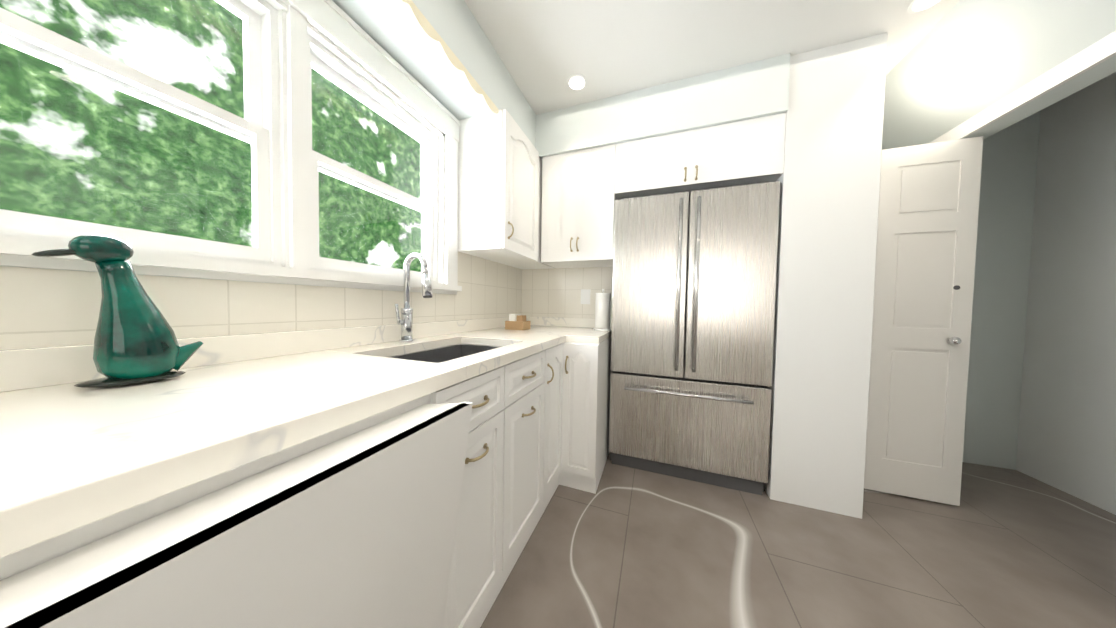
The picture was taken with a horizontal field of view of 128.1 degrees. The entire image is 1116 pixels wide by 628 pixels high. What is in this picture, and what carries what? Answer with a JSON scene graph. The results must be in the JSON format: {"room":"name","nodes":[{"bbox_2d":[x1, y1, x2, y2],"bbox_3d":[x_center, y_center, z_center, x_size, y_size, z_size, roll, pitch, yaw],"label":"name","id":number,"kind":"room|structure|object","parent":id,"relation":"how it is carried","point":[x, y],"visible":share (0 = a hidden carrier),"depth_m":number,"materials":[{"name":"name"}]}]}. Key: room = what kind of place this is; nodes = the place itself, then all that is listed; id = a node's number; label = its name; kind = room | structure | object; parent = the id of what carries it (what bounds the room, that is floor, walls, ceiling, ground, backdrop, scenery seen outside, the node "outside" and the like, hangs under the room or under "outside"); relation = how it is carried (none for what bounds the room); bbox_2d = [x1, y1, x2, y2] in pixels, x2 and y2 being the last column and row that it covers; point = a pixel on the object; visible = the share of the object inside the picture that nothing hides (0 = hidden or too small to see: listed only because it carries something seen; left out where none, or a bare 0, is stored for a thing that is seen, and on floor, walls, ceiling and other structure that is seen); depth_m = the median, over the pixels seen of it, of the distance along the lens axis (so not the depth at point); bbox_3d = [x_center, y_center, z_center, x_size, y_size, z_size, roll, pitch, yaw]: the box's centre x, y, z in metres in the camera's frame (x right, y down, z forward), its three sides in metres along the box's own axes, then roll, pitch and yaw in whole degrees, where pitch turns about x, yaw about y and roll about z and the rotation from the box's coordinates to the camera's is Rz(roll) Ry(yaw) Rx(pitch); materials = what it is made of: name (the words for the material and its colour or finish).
{"room":"kitchen","nodes":[
{"label":"kitchen","id":0,"kind":"room"},
{"bbox_2d":[8,266,454,294],"bbox_3d":[-1.281,-0.168,0.010,0.150,2.460,7.300,2,2,20],"label":"wall","id":1,"kind":"structure","parent":0,"point":[186,277],"depth_m":0.70,"materials":[{"name":"white paint"}]},
{"bbox_2d":[0,0,461,294],"bbox_3d":[-0.901,-0.604,0.953,0.200,1.005,1.443,2,2,20],"label":"window","id":2,"kind":"structure","parent":1,"relation":"in","point":[288,45],"depth_m":0.88,"materials":[{"name":"white wood"}]},
{"bbox_2d":[0,251,521,349],"bbox_3d":[-0.911,-0.112,0.808,0.006,0.490,3.450,2,2,20],"label":"wall tiles","id":3,"kind":"structure","parent":1,"relation":"attached to","point":[39,308],"depth_m":0.77,"materials":[{"name":"beige tile"}]},
{"bbox_2d":[458,109,537,264],"bbox_3d":[-0.372,-0.757,1.770,0.329,0.760,0.455,2,2,20],"label":"upper cabinet","id":4,"kind":"object","parent":1,"relation":"attached to","point":[522,204],"depth_m":1.57,"materials":[{"name":"white wood"}]},
{"bbox_2d":[546,144,617,268],"bbox_3d":[0.182,-0.757,2.051,0.523,0.760,0.323,2,2,20],"label":"upper cabinet","id":5,"kind":"object","parent":1,"relation":"attached to","point":[583,183],"depth_m":1.88,"materials":[{"name":"white wood"}]},
{"bbox_2d":[332,0,789,160],"bbox_3d":[-0.059,-1.243,0.471,1.777,0.298,3.450,2,2,20],"label":"soffit","id":6,"kind":"structure","parent":0,"point":[755,89],"depth_m":1.53,"materials":[{"name":"white paint"}]},
{"bbox_2d":[396,0,497,113],"bbox_3d":[-0.605,-1.083,0.756,0.015,0.055,1.585,2,2,20],"label":"scalloped valance","id":7,"kind":"object","parent":6,"relation":"attached to","point":[425,27],"visible":0.92,"depth_m":1.13,"materials":[{"name":"beige wood"}]},
{"bbox_2d":[464,0,959,114],"bbox_3d":[0.461,-1.389,-0.651,4.110,0.080,7.300,2,2,20],"label":"ceiling","id":8,"kind":"structure","parent":0,"point":[545,50],"depth_m":1.37,"materials":[{"name":"white paint"}]},
{"bbox_2d":[567,74,586,90],"bbox_3d":[0.117,-1.423,1.675,0.123,0.005,0.123,1,2,14],"label":"recessed light","id":9,"kind":"object","parent":8,"relation":"in","point":[576,82],"depth_m":1.67,"materials":[{"name":"white plastic"}]},
{"bbox_2d":[907,0,941,13],"bbox_3d":[1.632,-1.382,1.191,0.123,0.005,0.123,1,2,14],"label":"recessed light","id":10,"kind":"object","parent":8,"relation":"in","point":[916,6],"depth_m":1.22,"materials":[{"name":"white plastic"}]},
{"bbox_2d":[480,452,1115,627],"bbox_3d":[0.418,1.150,-0.573,4.110,0.080,7.300,2,2,20],"label":"floor","id":11,"kind":"structure","parent":0,"point":[629,547],"depth_m":1.18,"materials":[{"name":"tile"}]},
{"bbox_2d":[0,376,609,627],"bbox_3d":[-0.293,0.649,-0.141,1.852,0.868,1.726,2,2,20],"label":"base cabinet","id":12,"kind":"object","parent":11,"relation":"on","point":[427,511],"depth_m":0.41,"materials":[{"name":"white wood"}]},
{"bbox_2d":[432,342,567,387],"bbox_3d":[-0.303,0.596,1.565,0.671,0.868,0.346,2,2,20],"label":"base cabinet","id":13,"kind":"object","parent":11,"relation":"on","point":[548,366],"depth_m":1.31,"materials":[{"name":"white wood"}]},
{"bbox_2d":[568,336,611,391],"bbox_3d":[0.223,0.596,1.867,0.213,0.868,0.706,2,2,20],"label":"base cabinet","id":14,"kind":"object","parent":11,"relation":"on","point":[589,364],"depth_m":1.57,"materials":[{"name":"white wood"}]},
{"bbox_2d":[0,316,611,557],"bbox_3d":[-0.006,0.140,0.555,1.891,0.115,3.308,2,2,20],"label":"countertop","id":15,"kind":"structure","parent":14,"relation":"on","point":[72,457],"depth_m":0.46,"materials":[{"name":"stone"}]},
{"bbox_2d":[31,234,202,387],"bbox_3d":[-0.870,-0.006,0.553,0.100,0.296,0.179,2,2,20],"label":"duck figurine","id":16,"kind":"object","parent":15,"relation":"on","point":[135,340],"visible":1,"depth_m":0.53,"materials":[{"name":"green ceramic"}]},
{"bbox_2d":[395,253,432,342],"bbox_3d":[-0.625,-0.070,1.170,0.170,0.394,0.096,2,2,20],"label":"faucet","id":17,"kind":"object","parent":15,"relation":"on","point":[405,322],"visible":1,"depth_m":1.19,"materials":[{"name":"silver metal"}]},
{"bbox_2d":[392,344,498,362],"bbox_3d":[-0.436,0.255,1.129,0.378,0.162,0.558,2,2,20],"label":"sink","id":18,"kind":"object","parent":15,"relation":"in","point":[440,355],"visible":0.04,"depth_m":1.35,"materials":[{"name":"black metal"}]},
{"bbox_2d":[505,314,530,329],"bbox_3d":[-0.286,0.054,1.942,0.140,0.109,0.120,2,2,20],"label":"basket","id":19,"kind":"object","parent":15,"relation":"on","point":[517,322],"visible":1,"depth_m":1.90,"materials":[{"name":"beige"}]},
{"bbox_2d":[593,289,610,330],"bbox_3d":[0.327,-0.032,1.984,0.130,0.299,0.130,2,2,20],"label":"paper towel roll","id":20,"kind":"object","parent":15,"relation":"on","point":[602,309],"visible":1,"depth_m":1.94,"materials":[{"name":"white paper"}]},
{"bbox_2d":[609,181,779,494],"bbox_3d":[0.903,0.138,2.000,0.910,1.800,0.786,2,2,20],"label":"fridge","id":21,"kind":"object","parent":11,"relation":"on","point":[693,303],"visible":1,"depth_m":1.66,"materials":[{"name":"grey metal"}]},
{"bbox_2d":[764,32,887,518],"bbox_3d":[1.621,-0.180,2.001,0.398,2.460,1.180,2,2,20],"label":"wall","id":22,"kind":"structure","parent":0,"point":[829,178],"depth_m":1.44,"materials":[{"name":"white paint"}]},
{"bbox_2d":[618,113,785,199],"bbox_3d":[0.937,-0.960,1.995,0.920,0.325,0.741,2,2,20],"label":"upper cabinet","id":23,"kind":"object","parent":22,"relation":"attached to","point":[750,151],"depth_m":1.63,"materials":[{"name":"white wood"}]},
{"bbox_2d":[882,0,1115,149],"bbox_3d":[2.037,-1.206,1.442,0.340,0.360,1.500,2,2,20],"label":"wall","id":24,"kind":"structure","parent":0,"point":[961,62],"depth_m":1.27,"materials":[{"name":"white paint"}]},
{"bbox_2d":[962,110,1040,469],"bbox_3d":[2.602,-0.168,2.167,1.335,2.460,0.200,2,2,20],"label":"wall","id":25,"kind":"structure","parent":0,"point":[1003,249],"depth_m":1.89,"materials":[{"name":"white paint"}]},
{"bbox_2d":[964,55,1115,139],"bbox_3d":[2.231,-0.151,1.398,0.110,2.460,1.500,2,2,20],"label":"wall","id":26,"kind":"structure","parent":0,"point":[1102,70],"depth_m":1.20,"materials":[{"name":"white paint"}]},
{"bbox_2d":[864,136,982,505],"bbox_3d":[2.051,0.055,1.537,0.400,2.010,0.081,2,2,20],"label":"door leaf","id":27,"kind":"structure","parent":26,"relation":"in","point":[929,195],"depth_m":1.54,"materials":[{"name":"white wood"}]},
{"bbox_2d":[930,31,1115,142],"bbox_3d":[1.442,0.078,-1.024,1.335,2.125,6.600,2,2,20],"label":"door frame","id":28,"kind":"structure","parent":26,"relation":"attached to","point":[1093,55],"depth_m":1.18,"materials":[{"name":"white wood"}]},
{"bbox_2d":[1016,72,1115,514],"bbox_3d":[2.160,-0.071,-1.234,0.150,2.460,7.300,2,2,20],"label":"wall","id":29,"kind":"structure","parent":0,"point":[1067,433],"depth_m":1.64,"materials":[{"name":"white paint"}]},
{"bbox_3d":[0.655,-0.213,2.526,1.777,2.460,0.850,2,2,20],"label":"wall","id":30,"kind":"structure","parent":0,"visible":0},
{"bbox_2d":[522,266,612,318],"bbox_3d":[0.071,-0.140,2.284,0.837,0.490,0.006,2,2,20],"label":"wall tile","id":31,"kind":"structure","parent":30,"relation":"attached to","point":[553,292],"depth_m":2.29,"materials":[{"name":"beige tile"}]},
{"bbox_2d":[581,289,590,303],"bbox_3d":[0.225,-0.141,2.222,0.080,0.120,0.004,2,2,20],"label":"outlet plates","id":32,"kind":"object","parent":31,"relation":"attached to","point":[585,296],"visible":1,"depth_m":2.22,"materials":[{"name":"white plastic"}]},
{"label":"outside","id":33,"kind":"structure","parent":0,"visible":0},
{"bbox_2d":[0,0,420,271],"bbox_3d":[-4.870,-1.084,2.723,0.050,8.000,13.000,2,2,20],"label":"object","id":34,"kind":"structure","parent":33,"point":[197,83],"depth_m":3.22,"materials":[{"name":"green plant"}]}
]}

